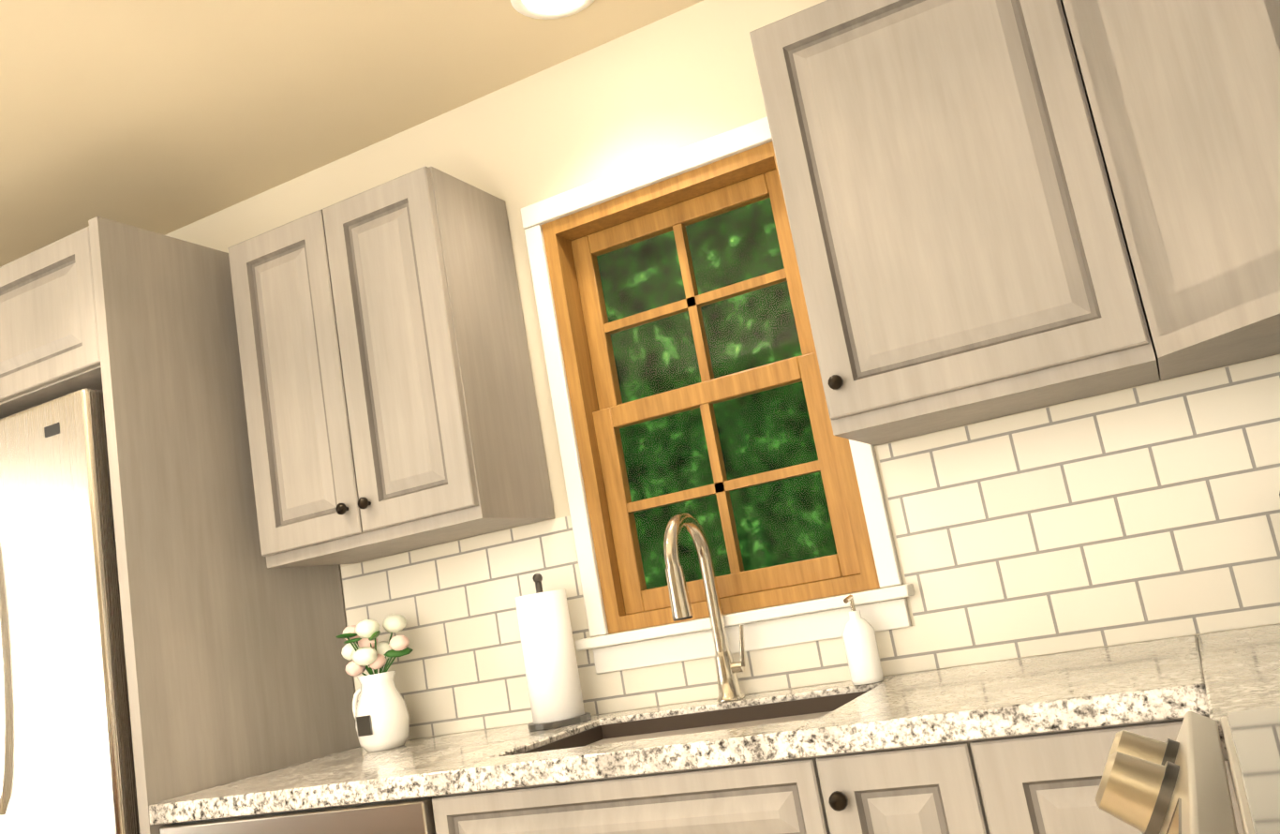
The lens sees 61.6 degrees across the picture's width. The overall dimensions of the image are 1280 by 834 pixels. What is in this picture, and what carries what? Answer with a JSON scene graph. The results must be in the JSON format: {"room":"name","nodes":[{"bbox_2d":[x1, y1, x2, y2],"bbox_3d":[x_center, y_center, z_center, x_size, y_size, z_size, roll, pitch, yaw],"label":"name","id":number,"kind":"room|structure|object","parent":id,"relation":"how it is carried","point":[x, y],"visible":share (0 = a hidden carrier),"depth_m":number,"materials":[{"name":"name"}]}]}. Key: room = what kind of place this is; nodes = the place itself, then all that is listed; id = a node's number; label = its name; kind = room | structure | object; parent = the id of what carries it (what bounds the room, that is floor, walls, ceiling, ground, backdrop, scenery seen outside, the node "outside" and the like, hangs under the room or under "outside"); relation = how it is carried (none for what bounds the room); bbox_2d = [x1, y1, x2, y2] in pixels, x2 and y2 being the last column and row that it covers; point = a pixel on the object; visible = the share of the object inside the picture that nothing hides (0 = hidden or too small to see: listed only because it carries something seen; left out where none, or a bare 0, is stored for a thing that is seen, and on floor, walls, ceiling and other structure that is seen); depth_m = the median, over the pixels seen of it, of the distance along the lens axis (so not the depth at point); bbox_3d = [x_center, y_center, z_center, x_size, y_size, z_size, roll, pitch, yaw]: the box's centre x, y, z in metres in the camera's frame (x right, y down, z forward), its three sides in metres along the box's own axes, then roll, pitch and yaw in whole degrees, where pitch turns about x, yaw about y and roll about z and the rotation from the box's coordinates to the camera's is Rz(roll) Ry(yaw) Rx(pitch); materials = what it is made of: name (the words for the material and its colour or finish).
{"room":"kitchen","nodes":[
{"label":"kitchen","id":0,"kind":"room"},
{"bbox_2d":[0,0,703,266],"bbox_3d":[-2.871,-0.737,1.201,7.400,0.100,5.400,-15,-11,25],"label":"ceiling","id":1,"kind":"structure","parent":0,"point":[164,117],"depth_m":2.57,"materials":[{"name":"paint"}]},
{"bbox_2d":[510,0,594,19],"bbox_3d":[-0.189,-0.937,2.378,0.200,0.006,0.200,-15,-11,25],"label":"recessed light","id":2,"kind":"object","parent":1,"relation":"in","point":[546,9],"visible":1,"depth_m":2.43,"materials":[{"name":"white"}]},
{"bbox_2d":[165,0,1279,740],"bbox_3d":[-1.493,0.721,3.291,7.400,2.455,0.200,-15,-11,25],"label":"wall","id":3,"kind":"structure","parent":0,"point":[670,82],"depth_m":2.64,"materials":[{"name":"paint"}]},
{"bbox_2d":[227,208,423,567],"bbox_3d":[-0.759,-0.057,2.697,0.315,0.812,0.320,-15,-11,25],"label":"upper cabinet","id":4,"kind":"object","parent":3,"relation":"attached to","point":[306,498],"depth_m":2.55,"materials":[{"name":"wood"}]},
{"bbox_2d":[321,166,554,550],"bbox_3d":[-0.482,-0.129,2.565,0.315,0.812,0.320,-15,-11,25],"label":"upper cabinet","id":5,"kind":"object","parent":3,"relation":"attached to","point":[443,421],"depth_m":2.44,"materials":[{"name":"wood"}]},
{"bbox_2d":[520,116,914,673],"bbox_3d":[0.146,-0.043,2.463,0.775,1.145,0.180,-15,-11,25],"label":"window","id":6,"kind":"structure","parent":3,"relation":"in","point":[571,234],"depth_m":2.48,"materials":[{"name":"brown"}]},
{"bbox_2d":[341,355,1279,739],"bbox_3d":[0.398,0.321,2.265,2.624,0.462,0.004,-15,-11,25],"label":"tile backsplash","id":7,"kind":"structure","parent":3,"relation":"attached to","point":[1145,513],"depth_m":2.11,"materials":[{"name":"white tile"}]},
{"bbox_2d":[749,0,1168,445],"bbox_3d":[0.590,-0.411,2.054,0.548,0.812,0.320,-15,-11,25],"label":"upper cabinet","id":8,"kind":"object","parent":3,"relation":"attached to","point":[998,208],"depth_m":1.91,"materials":[{"name":"wood"}]},
{"bbox_2d":[1052,0,1279,378],"bbox_3d":[1.036,-0.557,1.683,0.608,0.812,0.608,-15,-11,25],"label":"upper cabinet","id":9,"kind":"object","parent":3,"relation":"attached to","point":[1180,99],"depth_m":1.64,"materials":[{"name":"wood"}]},
{"bbox_3d":[-2.437,1.740,0.748,7.400,0.100,5.400,-15,-11,25],"label":"floor","id":10,"kind":"structure","parent":0,"visible":0},
{"bbox_2d":[0,387,140,833],"bbox_3d":[-1.320,0.920,2.642,0.865,1.780,0.708,-15,-11,25],"label":"refrigerator","id":11,"kind":"object","parent":10,"relation":"on","point":[66,761],"visible":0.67,"depth_m":2.33,"materials":[{"name":"silver metal"}]},
{"bbox_2d":[0,216,360,833],"bbox_3d":[-1.342,0.738,2.716,0.997,2.167,0.672,-15,-11,25],"label":"tall cabinet","id":12,"kind":"object","parent":10,"relation":"on","point":[236,662],"visible":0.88,"depth_m":2.48,"materials":[{"name":"wood"}]},
{"bbox_2d":[159,795,436,833],"bbox_3d":[-0.483,1.186,2.239,0.683,0.836,0.654,-15,-11,25],"label":"dishwasher","id":13,"kind":"object","parent":10,"relation":"on","point":[415,815],"visible":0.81,"depth_m":2.00,"materials":[{"name":"silver metal"}]},
{"bbox_2d":[440,801,833,833],"bbox_3d":[0.153,1.023,1.963,0.722,0.839,0.630,-15,-11,25],"label":"base cabinet","id":14,"kind":"object","parent":10,"relation":"on","point":[801,817],"depth_m":1.67,"materials":[{"name":"grey wood"}]},
{"bbox_2d":[148,624,1279,833],"bbox_3d":[0.229,0.525,1.796,2.621,0.040,0.944,-15,-11,25],"label":"countertop","id":15,"kind":"structure","parent":14,"relation":"on","point":[1049,718],"depth_m":1.69,"materials":[{"name":"beige stone"}]},
{"bbox_2d":[335,613,413,752],"bbox_3d":[-0.629,0.640,2.596,0.197,0.309,0.158,-15,-11,25],"label":"flower vase","id":16,"kind":"object","parent":15,"relation":"on","point":[380,713],"visible":1,"depth_m":2.55,"materials":[{"name":"white ceramic"}]},
{"bbox_2d":[514,572,591,730],"bbox_3d":[-0.206,0.518,2.412,0.140,0.337,0.140,-15,-11,25],"label":"paper towel roll","id":17,"kind":"object","parent":15,"relation":"on","point":[553,679],"visible":1,"depth_m":2.36,"materials":[{"name":"white paper"}]},
{"bbox_2d":[537,692,845,748],"bbox_3d":[0.116,0.677,2.006,0.636,0.198,0.416,-15,-11,25],"label":"sink","id":18,"kind":"object","parent":15,"relation":"in","point":[803,705],"depth_m":2.22,"materials":[{"name":"grey metal"}]},
{"bbox_2d":[663,512,751,703],"bbox_3d":[0.136,0.391,2.220,0.089,0.399,0.219,-15,-11,25],"label":"faucet","id":19,"kind":"object","parent":15,"relation":"on","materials":[{"name":"silver metal"}]},
{"bbox_2d":[841,594,883,684],"bbox_3d":[0.432,0.437,2.123,0.064,0.173,0.073,-15,-11,25],"label":"soap dispenser","id":20,"kind":"object","parent":15,"relation":"on","point":[861,650],"visible":1,"depth_m":2.10,"materials":[{"name":"white ceramic"}]},
{"bbox_2d":[826,786,995,833],"bbox_3d":[0.571,0.913,1.764,0.230,0.839,0.630,-15,-11,25],"label":"base cabinet","id":21,"kind":"object","parent":10,"relation":"on","point":[968,811],"depth_m":1.54,"materials":[{"name":"grey wood"}]},
{"bbox_2d":[987,774,1142,833],"bbox_3d":[0.814,0.849,1.649,0.323,0.839,0.630,-15,-11,25],"label":"base cabinet","id":22,"kind":"object","parent":10,"relation":"on","point":[1064,806],"depth_m":1.46,"materials":[{"name":"grey wood"}]},
{"bbox_2d":[1095,706,1279,833],"bbox_3d":[0.699,0.631,0.508,0.764,0.895,0.901,-15,-11,25],"label":"range","id":23,"kind":"object","parent":10,"relation":"on","point":[1150,785],"visible":1,"depth_m":0.93,"materials":[{"name":"silver metal"}]},
{"bbox_2d":[1221,748,1244,833],"bbox_3d":[1.033,0.698,1.034,0.650,0.839,0.334,-15,-11,25],"label":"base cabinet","id":24,"kind":"object","parent":10,"relation":"on","point":[1239,824],"depth_m":1.36,"materials":[{"name":"grey wood"}]},
{"label":"outside","id":25,"kind":"structure","parent":0,"visible":0},
{"bbox_2d":[596,197,837,589],"bbox_3d":[1.156,0.173,4.372,6.000,5.000,0.001,-15,-11,25],"label":"window glass","id":26,"kind":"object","parent":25,"point":[733,312],"depth_m":4.81,"materials":[{"name":"green glass"}]}
]}

